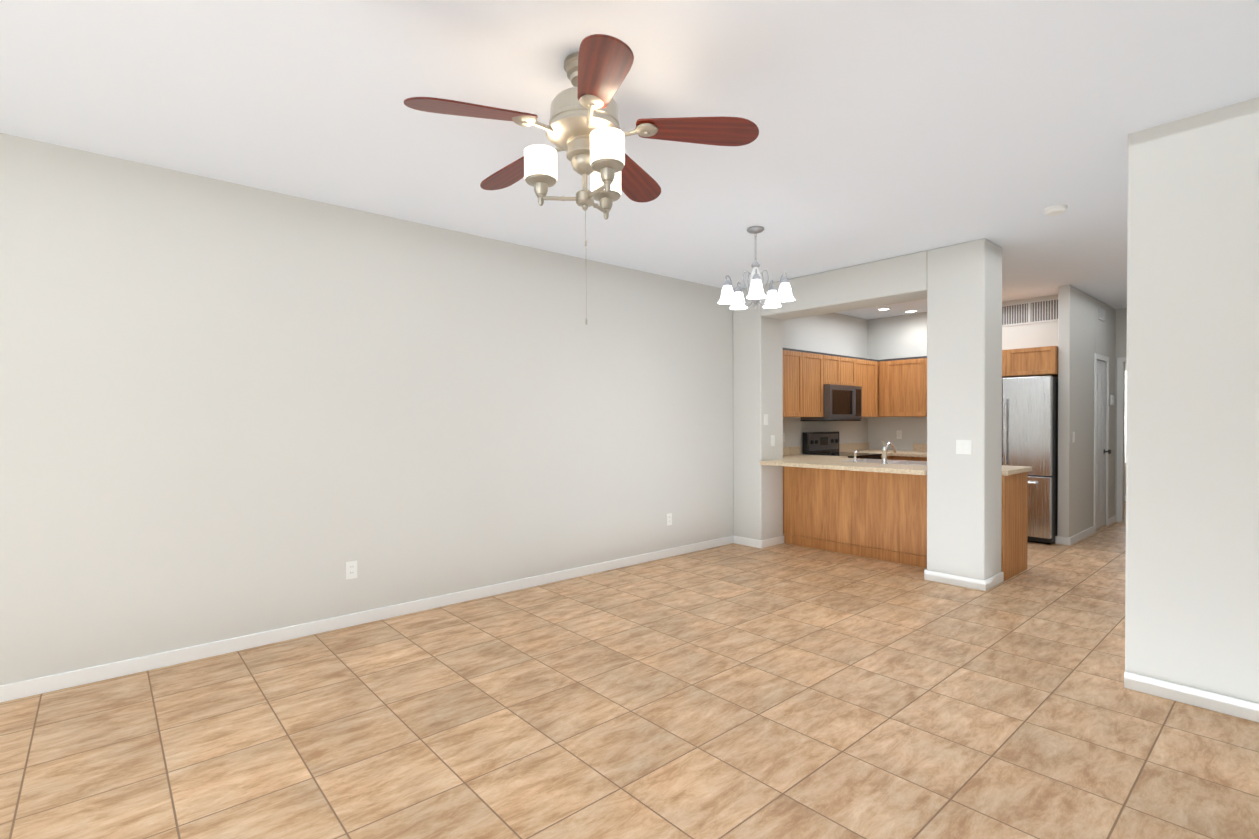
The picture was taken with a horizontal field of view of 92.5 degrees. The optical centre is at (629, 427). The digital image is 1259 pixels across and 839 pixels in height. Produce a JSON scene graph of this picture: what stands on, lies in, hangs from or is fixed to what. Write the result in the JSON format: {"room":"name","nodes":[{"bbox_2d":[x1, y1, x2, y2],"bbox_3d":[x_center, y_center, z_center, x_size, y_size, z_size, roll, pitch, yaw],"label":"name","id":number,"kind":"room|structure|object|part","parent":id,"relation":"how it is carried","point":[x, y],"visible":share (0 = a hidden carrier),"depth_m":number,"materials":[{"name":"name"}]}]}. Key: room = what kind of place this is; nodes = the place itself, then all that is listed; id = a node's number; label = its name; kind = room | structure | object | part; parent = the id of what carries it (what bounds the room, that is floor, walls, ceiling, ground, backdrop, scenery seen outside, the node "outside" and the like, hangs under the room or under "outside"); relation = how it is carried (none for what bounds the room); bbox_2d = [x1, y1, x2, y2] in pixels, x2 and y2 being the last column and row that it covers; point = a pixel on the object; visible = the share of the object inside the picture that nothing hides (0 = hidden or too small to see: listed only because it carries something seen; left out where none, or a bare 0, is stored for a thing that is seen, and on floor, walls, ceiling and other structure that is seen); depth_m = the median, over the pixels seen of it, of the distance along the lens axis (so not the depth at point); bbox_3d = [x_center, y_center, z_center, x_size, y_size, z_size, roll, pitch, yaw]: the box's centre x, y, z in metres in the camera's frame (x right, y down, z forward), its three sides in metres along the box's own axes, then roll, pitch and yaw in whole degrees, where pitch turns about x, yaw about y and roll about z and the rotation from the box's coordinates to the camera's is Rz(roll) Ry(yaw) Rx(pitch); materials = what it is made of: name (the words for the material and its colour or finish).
{"room":"empty living room","nodes":[
{"label":"empty living room","id":0,"kind":"room"},
{"bbox_2d":[0,133,867,684],"bbox_3d":[-0.811,-0.084,4.967,11.270,2.750,0.150,-1,1,-41],"label":"wall","id":1,"kind":"structure","parent":0,"point":[230,409],"depth_m":3.78,"materials":[{"name":"paint"}]},
{"bbox_2d":[346,560,356,579],"bbox_3d":[-1.832,0.939,3.973,0.070,0.115,0.010,-1,1,-41],"label":"outlet","id":2,"kind":"object","parent":1,"relation":"attached to","point":[351,569],"visible":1,"depth_m":3.97,"materials":[{"name":"white plastic"}]},
{"bbox_2d":[0,536,733,702],"bbox_3d":[-1.865,1.268,3.940,8.000,0.082,0.018,-1,1,-41],"label":"baseboard","id":3,"kind":"structure","parent":1,"relation":"attached to","point":[31,687],"depth_m":3.76,"materials":[{"name":"white wood"}]},
{"bbox_2d":[666,513,671,525],"bbox_3d":[0.392,0.902,5.926,0.070,0.115,0.010,-1,1,-41],"label":"outlet","id":4,"kind":"object","parent":1,"relation":"attached to","point":[669,518],"visible":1,"depth_m":5.92,"materials":[{"name":"white plastic"}]},
{"bbox_2d":[783,447,789,454],"bbox_3d":[1.684,0.285,7.046,0.637,0.100,0.020,-1,1,-41],"label":"backsplash","id":5,"kind":"structure","parent":1,"relation":"attached to","point":[786,450],"depth_m":7.20,"materials":[{"name":"beige stone"}]},
{"bbox_2d":[783,348,806,416],"bbox_3d":[1.731,-0.505,6.880,0.500,0.768,0.320,-1,1,-41],"label":"upper cabinet","id":6,"kind":"object","parent":1,"relation":"attached to","point":[794,360],"depth_m":6.79,"materials":[{"name":"brown wood"}]},
{"bbox_2d":[807,351,826,416],"bbox_3d":[2.021,-0.510,7.135,0.499,0.768,0.320,-1,1,-41],"label":"upper cabinet","id":7,"kind":"object","parent":1,"relation":"attached to","point":[808,376],"depth_m":7.09,"materials":[{"name":"brown wood"}]},
{"bbox_2d":[827,353,842,384],"bbox_3d":[2.369,-0.711,7.439,0.427,0.378,0.320,-1,1,-41],"label":"upper cabinet","id":8,"kind":"object","parent":1,"relation":"attached to","point":[834,362],"depth_m":7.36,"materials":[{"name":"brown wood"}]},
{"bbox_2d":[801,384,861,420],"bbox_3d":[2.537,-0.301,7.509,0.756,0.437,0.441,-1,1,-41],"label":"over-the-range microwave","id":9,"kind":"object","parent":8,"relation":"attached to","point":[842,402],"visible":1,"depth_m":7.31,"materials":[{"name":"black metal"}]},
{"bbox_2d":[843,355,858,385],"bbox_3d":[2.620,-0.715,7.660,0.427,0.378,0.320,-1,1,-41],"label":"upper cabinet","id":10,"kind":"object","parent":1,"relation":"attached to","point":[850,364],"depth_m":7.61,"materials":[{"name":"brown wood"}]},
{"bbox_2d":[859,358,878,416],"bbox_3d":[2.992,-0.526,7.988,0.554,0.768,0.320,-1,1,-41],"label":"upper cabinet","id":11,"kind":"object","parent":1,"relation":"attached to","point":[868,368],"depth_m":7.93,"materials":[{"name":"brown wood"}]},
{"bbox_2d":[0,501,1258,838],"bbox_3d":[2.522,1.329,4.479,15.700,0.100,5.400,-1,1,-41],"label":"floor","id":12,"kind":"structure","parent":0,"point":[774,691],"depth_m":2.67,"materials":[{"name":"tile"}]},
{"bbox_2d":[760,459,779,465],"bbox_3d":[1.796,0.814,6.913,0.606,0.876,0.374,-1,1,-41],"label":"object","id":13,"kind":"object","parent":12,"relation":"on","point":[768,462],"depth_m":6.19,"materials":[{"name":"beige stone"}]},
{"bbox_2d":[780,463,851,554],"bbox_3d":[2.183,0.818,6.481,0.632,0.876,0.793,-1,1,-41],"label":"base cabinet","id":14,"kind":"object","parent":12,"relation":"on","point":[817,497],"depth_m":6.23,"materials":[{"name":"brown wood"}]},
{"bbox_2d":[790,446,847,457],"bbox_3d":[2.224,0.740,7.116,0.244,1.016,0.632,-1,1,-41],"label":"base cabinet","id":15,"kind":"object","parent":12,"relation":"on","point":[796,450],"visible":0.12,"depth_m":7.27,"materials":[{"name":"beige stone"}]},
{"bbox_2d":[802,431,881,458],"bbox_3d":[2.644,0.649,7.405,0.756,1.185,0.706,-1,1,-41],"label":"range","id":16,"kind":"object","parent":12,"relation":"on","point":[821,443],"visible":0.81,"depth_m":7.49,"materials":[{"name":"black metal"}]},
{"bbox_2d":[839,442,905,459],"bbox_3d":[3.244,0.723,8.012,0.931,1.016,0.632,-1,1,-41],"label":"base cabinet","id":17,"kind":"object","parent":12,"relation":"on","point":[859,447],"visible":0.08,"depth_m":8.16,"materials":[{"name":"beige stone"}]},
{"bbox_2d":[852,467,926,567],"bbox_3d":[2.735,0.823,5.852,0.632,0.876,0.882,-1,1,-41],"label":"base cabinet","id":18,"kind":"object","parent":12,"relation":"on","point":[873,508],"depth_m":5.67,"materials":[{"name":"brown wood"}]},
{"bbox_2d":[780,455,1031,474],"bbox_3d":[2.511,0.363,6.104,0.639,0.040,2.527,-1,1,-41],"label":"countertop","id":19,"kind":"structure","parent":18,"relation":"on","point":[1006,470],"depth_m":5.74,"materials":[{"name":"beige stone"}]},
{"bbox_2d":[852,451,859,462],"bbox_3d":[2.268,0.286,6.018,0.098,0.116,0.044,-1,1,-41],"label":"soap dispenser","id":20,"kind":"object","parent":19,"relation":"on","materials":[{"name":"silver metal"}]},
{"bbox_2d":[840,459,926,466],"bbox_3d":[2.637,0.427,5.984,0.494,0.179,0.883,-1,1,-41],"label":"sink","id":21,"kind":"object","parent":19,"relation":"in","point":[918,463],"depth_m":6.08,"materials":[{"name":"silver metal"}]},
{"bbox_2d":[880,439,895,462],"bbox_3d":[2.511,0.226,5.831,0.283,0.239,0.060,-1,1,-41],"label":"faucet","id":22,"kind":"object","parent":19,"relation":"on","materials":[{"name":"silver metal"}]},
{"bbox_2d":[891,443,926,460],"bbox_3d":[3.833,0.726,7.566,0.635,1.016,0.806,-1,1,-41],"label":"base cabinet","id":23,"kind":"object","parent":12,"relation":"on","point":[918,452],"visible":0.06,"depth_m":7.59,"materials":[{"name":"beige stone"}]},
{"bbox_2d":[1001,471,1028,580],"bbox_3d":[3.170,0.827,5.343,0.614,0.876,0.457,-1,1,-41],"label":"base cabinet","id":24,"kind":"object","parent":12,"relation":"on","point":[1014,487],"depth_m":5.14,"materials":[{"name":"brown wood"}]},
{"bbox_2d":[1002,376,1057,544],"bbox_3d":[4.347,0.345,6.864,0.726,1.790,0.910,-1,1,-41],"label":"fridge","id":25,"kind":"object","parent":12,"relation":"on","point":[1030,421],"visible":0.44,"depth_m":6.44,"materials":[{"name":"silver metal"}]},
{"bbox_2d":[0,0,1258,319],"bbox_3d":[2.507,-1.520,4.443,15.700,0.100,5.400,-1,1,-41],"label":"ceiling","id":26,"kind":"structure","parent":0,"point":[892,128],"depth_m":2.70,"materials":[{"name":"paint"}]},
{"bbox_2d":[404,34,758,324],"bbox_3d":[-0.215,-0.920,2.389,1.282,1.017,1.259,-1,1,-41],"label":"ceiling fan","id":27,"kind":"object","parent":26,"relation":"hanging from","point":[584,131],"visible":1,"depth_m":2.28,"materials":[{"name":"brown wood"}]},
{"bbox_3d":[-0.561,-1.134,2.156,0.470,0.007,0.164,-8,15,-29],"label":"blade","id":28,"kind":"part","parent":27,"relation":"part of","materials":[{"name":"brown wood"}]},
{"bbox_3d":[-0.497,-1.141,2.668,0.470,0.007,0.164,-8,6,43],"label":"blade","id":29,"kind":"part","parent":27,"relation":"part of","materials":[{"name":"brown wood"}]},
{"bbox_3d":[-0.094,-1.134,1.937,0.164,0.007,0.470,11,5,-12],"label":"blade","id":30,"kind":"part","parent":27,"relation":"part of","materials":[{"name":"brown wood"}]},
{"bbox_3d":[0.010,-1.145,2.765,0.164,0.007,0.470,-12,-10,24],"label":"blade","id":31,"kind":"part","parent":27,"relation":"part of","materials":[{"name":"brown wood"}]},
{"bbox_3d":[0.259,-1.140,2.313,0.470,0.007,0.164,6,-10,7],"label":"blade","id":32,"kind":"part","parent":27,"relation":"part of","materials":[{"name":"brown wood"}]},
{"bbox_2d":[718,226,794,309],"bbox_3d":[0.940,-1.169,4.443,0.535,0.585,0.550,-1,1,-41],"label":"chandelier","id":33,"kind":"object","parent":26,"relation":"hanging from","point":[756,295],"visible":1,"depth_m":4.39,"materials":[{"name":"white glass"}]},
{"bbox_2d":[877,308,890,310],"bbox_3d":[3.249,-1.511,7.690,0.170,0.008,0.170,-1,1,-41],"label":"recessed light","id":34,"kind":"object","parent":26,"relation":"in","point":[881,309],"visible":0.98,"depth_m":7.71,"materials":[{"name":"white plastic"}]},
{"bbox_2d":[904,310,917,312],"bbox_3d":[3.671,-1.515,7.862,0.170,0.008,0.170,-1,1,-41],"label":"recessed light","id":35,"kind":"object","parent":26,"relation":"in","point":[910,311],"visible":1,"depth_m":7.87,"materials":[{"name":"white plastic"}]},
{"bbox_2d":[1044,204,1067,215],"bbox_3d":[2.841,-1.447,4.018,0.130,0.037,0.130,-1,1,-41],"label":"smoke detector","id":36,"kind":"object","parent":26,"relation":"attached to","point":[1055,210],"visible":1,"depth_m":3.98,"materials":[{"name":"white plastic"}]},
{"bbox_2d":[733,239,1001,579],"bbox_3d":[2.099,-0.110,5.767,0.400,2.750,2.490,-1,1,-41],"label":"wall","id":37,"kind":"structure","parent":0,"point":[958,287],"depth_m":4.96,"materials":[{"name":"paint"}]},
{"bbox_2d":[764,414,767,424],"bbox_3d":[1.440,-0.084,6.344,0.070,0.115,0.012,-1,1,-41],"label":"light switch","id":38,"kind":"object","parent":37,"relation":"attached to","point":[765,419],"visible":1,"depth_m":6.34,"materials":[{"name":"white plastic"}]},
{"bbox_2d":[771,435,774,445],"bbox_3d":[1.531,0.140,6.426,0.070,0.115,0.012,-1,1,-41],"label":"light switch","id":39,"kind":"object","parent":37,"relation":"attached to","point":[772,440],"visible":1,"depth_m":6.42,"materials":[{"name":"white plastic"}]},
{"bbox_2d":[734,535,1003,590],"bbox_3d":[2.110,1.224,5.769,0.414,0.082,2.490,-1,1,-41],"label":"baseboard","id":40,"kind":"structure","parent":37,"relation":"attached to","point":[977,584],"depth_m":4.93,"materials":[{"name":"white wood"}]},
{"bbox_2d":[956,440,971,453],"bbox_3d":[2.669,0.154,4.811,0.012,0.115,0.116,-1,1,-41],"label":"light switch","id":41,"kind":"object","parent":37,"relation":"attached to","point":[963,446],"visible":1,"depth_m":4.81,"materials":[{"name":"white plastic"}]},
{"bbox_2d":[868,294,1057,450],"bbox_3d":[4.210,-0.145,7.697,0.120,2.750,2.375,-1,1,-41],"label":"wall","id":42,"kind":"structure","parent":0,"point":[900,336],"depth_m":8.12,"materials":[{"name":"paint"}]},
{"bbox_2d":[897,430,901,438],"bbox_3d":[3.676,0.096,8.212,0.010,0.115,0.070,-1,1,-41],"label":"outlet","id":43,"kind":"object","parent":42,"relation":"attached to","point":[899,434],"visible":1,"depth_m":8.21,"materials":[{"name":"white plastic"}]},
{"bbox_2d":[879,356,926,416],"bbox_3d":[3.841,-0.528,7.771,0.323,0.769,1.123,-1,1,-41],"label":"upper cabinet","id":44,"kind":"object","parent":42,"relation":"attached to","point":[902,387],"visible":0.5,"depth_m":7.85,"materials":[{"name":"brown wood"}]},
{"bbox_2d":[1002,346,1057,377],"bbox_3d":[4.425,-0.727,6.918,0.565,0.300,0.918,-1,1,-41],"label":"upper cabinet","id":45,"kind":"object","parent":42,"relation":"attached to","point":[1032,362],"visible":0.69,"depth_m":6.57,"materials":[{"name":"brown wood"}]},
{"bbox_2d":[1002,298,1057,326],"bbox_3d":[4.675,-1.345,7.041,0.018,0.260,0.620,-1,1,-41],"label":"air vent","id":46,"kind":"object","parent":42,"relation":"in","point":[1036,311],"visible":0.88,"depth_m":7.03,"materials":[{"name":"white metal"}]},
{"bbox_2d":[1057,285,1115,537],"bbox_3d":[5.434,-0.144,7.122,2.200,2.750,0.105,-1,1,-41],"label":"wall","id":47,"kind":"structure","parent":0,"point":[1085,333],"depth_m":6.63,"materials":[{"name":"paint"}]},
{"bbox_2d":[1067,526,1094,544],"bbox_3d":[5.043,1.197,6.710,1.064,0.082,0.014,-1,1,-41],"label":"baseboard","id":48,"kind":"structure","parent":47,"relation":"attached to","point":[1073,539],"depth_m":6.63,"materials":[{"name":"white wood"}]},
{"bbox_2d":[1093,353,1108,532],"bbox_3d":[5.708,0.177,7.285,0.700,2.100,0.015,-1,1,-41],"label":"door frame","id":49,"kind":"structure","parent":47,"relation":"attached to","point":[1096,356],"depth_m":7.17,"materials":[{"name":"white wood"}]},
{"bbox_2d":[1098,306,1104,321],"bbox_3d":[5.693,-1.373,7.259,0.300,0.160,0.017,-1,1,-41],"label":"air vent","id":50,"kind":"object","parent":47,"relation":"in","point":[1101,313],"visible":1,"depth_m":7.22,"materials":[{"name":"white"}]},
{"bbox_2d":[1096,360,1110,528],"bbox_3d":[5.710,0.203,7.285,0.572,2.024,0.109,-1,1,-41],"label":"hall door","id":51,"kind":"structure","parent":47,"relation":"in","point":[1100,450],"depth_m":7.33,"materials":[{"name":"white wood"}]},
{"bbox_2d":[1110,395,1113,404],"bbox_3d":[6.093,-0.349,7.611,0.090,0.120,0.025,-1,1,-41],"label":"thermostat","id":52,"kind":"object","parent":47,"relation":"attached to","point":[1111,399],"visible":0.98,"depth_m":7.58,"materials":[{"name":"white plastic"}]},
{"bbox_2d":[1108,515,1115,524],"bbox_3d":[6.145,1.179,7.678,0.430,0.082,0.014,-1,1,-41],"label":"baseboard","id":53,"kind":"structure","parent":47,"relation":"attached to","point":[1112,519],"depth_m":7.66,"materials":[{"name":"white wood"}]},
{"bbox_2d":[1115,308,1126,521],"bbox_3d":[6.274,-0.159,7.916,0.110,2.750,2.370,-1,1,-41],"label":"wall","id":54,"kind":"structure","parent":0,"point":[1121,335],"depth_m":7.78,"materials":[{"name":"paint"}]},
{"bbox_2d":[1116,357,1126,521],"bbox_3d":[6.635,0.161,7.417,0.015,2.120,1.000,-1,1,-41],"label":"door frame","id":55,"kind":"structure","parent":54,"relation":"attached to","point":[1119,503],"depth_m":7.76,"materials":[{"name":"white wood"}]},
{"bbox_2d":[1124,363,1126,495],"bbox_3d":[8.270,-0.191,9.590,0.120,2.750,2.490,-1,1,-41],"label":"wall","id":56,"kind":"structure","parent":0,"point":[1125,466],"depth_m":9.77,"materials":[{"name":"paint"}]},
{"bbox_2d":[1125,371,1126,465],"bbox_3d":[8.412,-0.148,9.376,0.090,1.530,1.100,-1,1,-41],"label":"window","id":57,"kind":"structure","parent":56,"relation":"in","point":[1125,412],"depth_m":9.80,"materials":[{"name":"white"}]},
{"bbox_2d":[1125,97,1258,703],"bbox_3d":[3.036,-0.073,2.443,0.120,2.850,1.580,-1,1,-41],"label":"wall","id":58,"kind":"structure","parent":0,"point":[1192,518],"depth_m":2.81,"materials":[{"name":"paint"}]},
{"bbox_2d":[1124,671,1258,721],"bbox_3d":[2.936,1.262,2.480,0.014,0.082,1.410,-1,1,-41],"label":"baseboard","id":59,"kind":"structure","parent":58,"relation":"attached to","point":[1232,706],"depth_m":2.81,"materials":[{"name":"white wood"}]}
]}

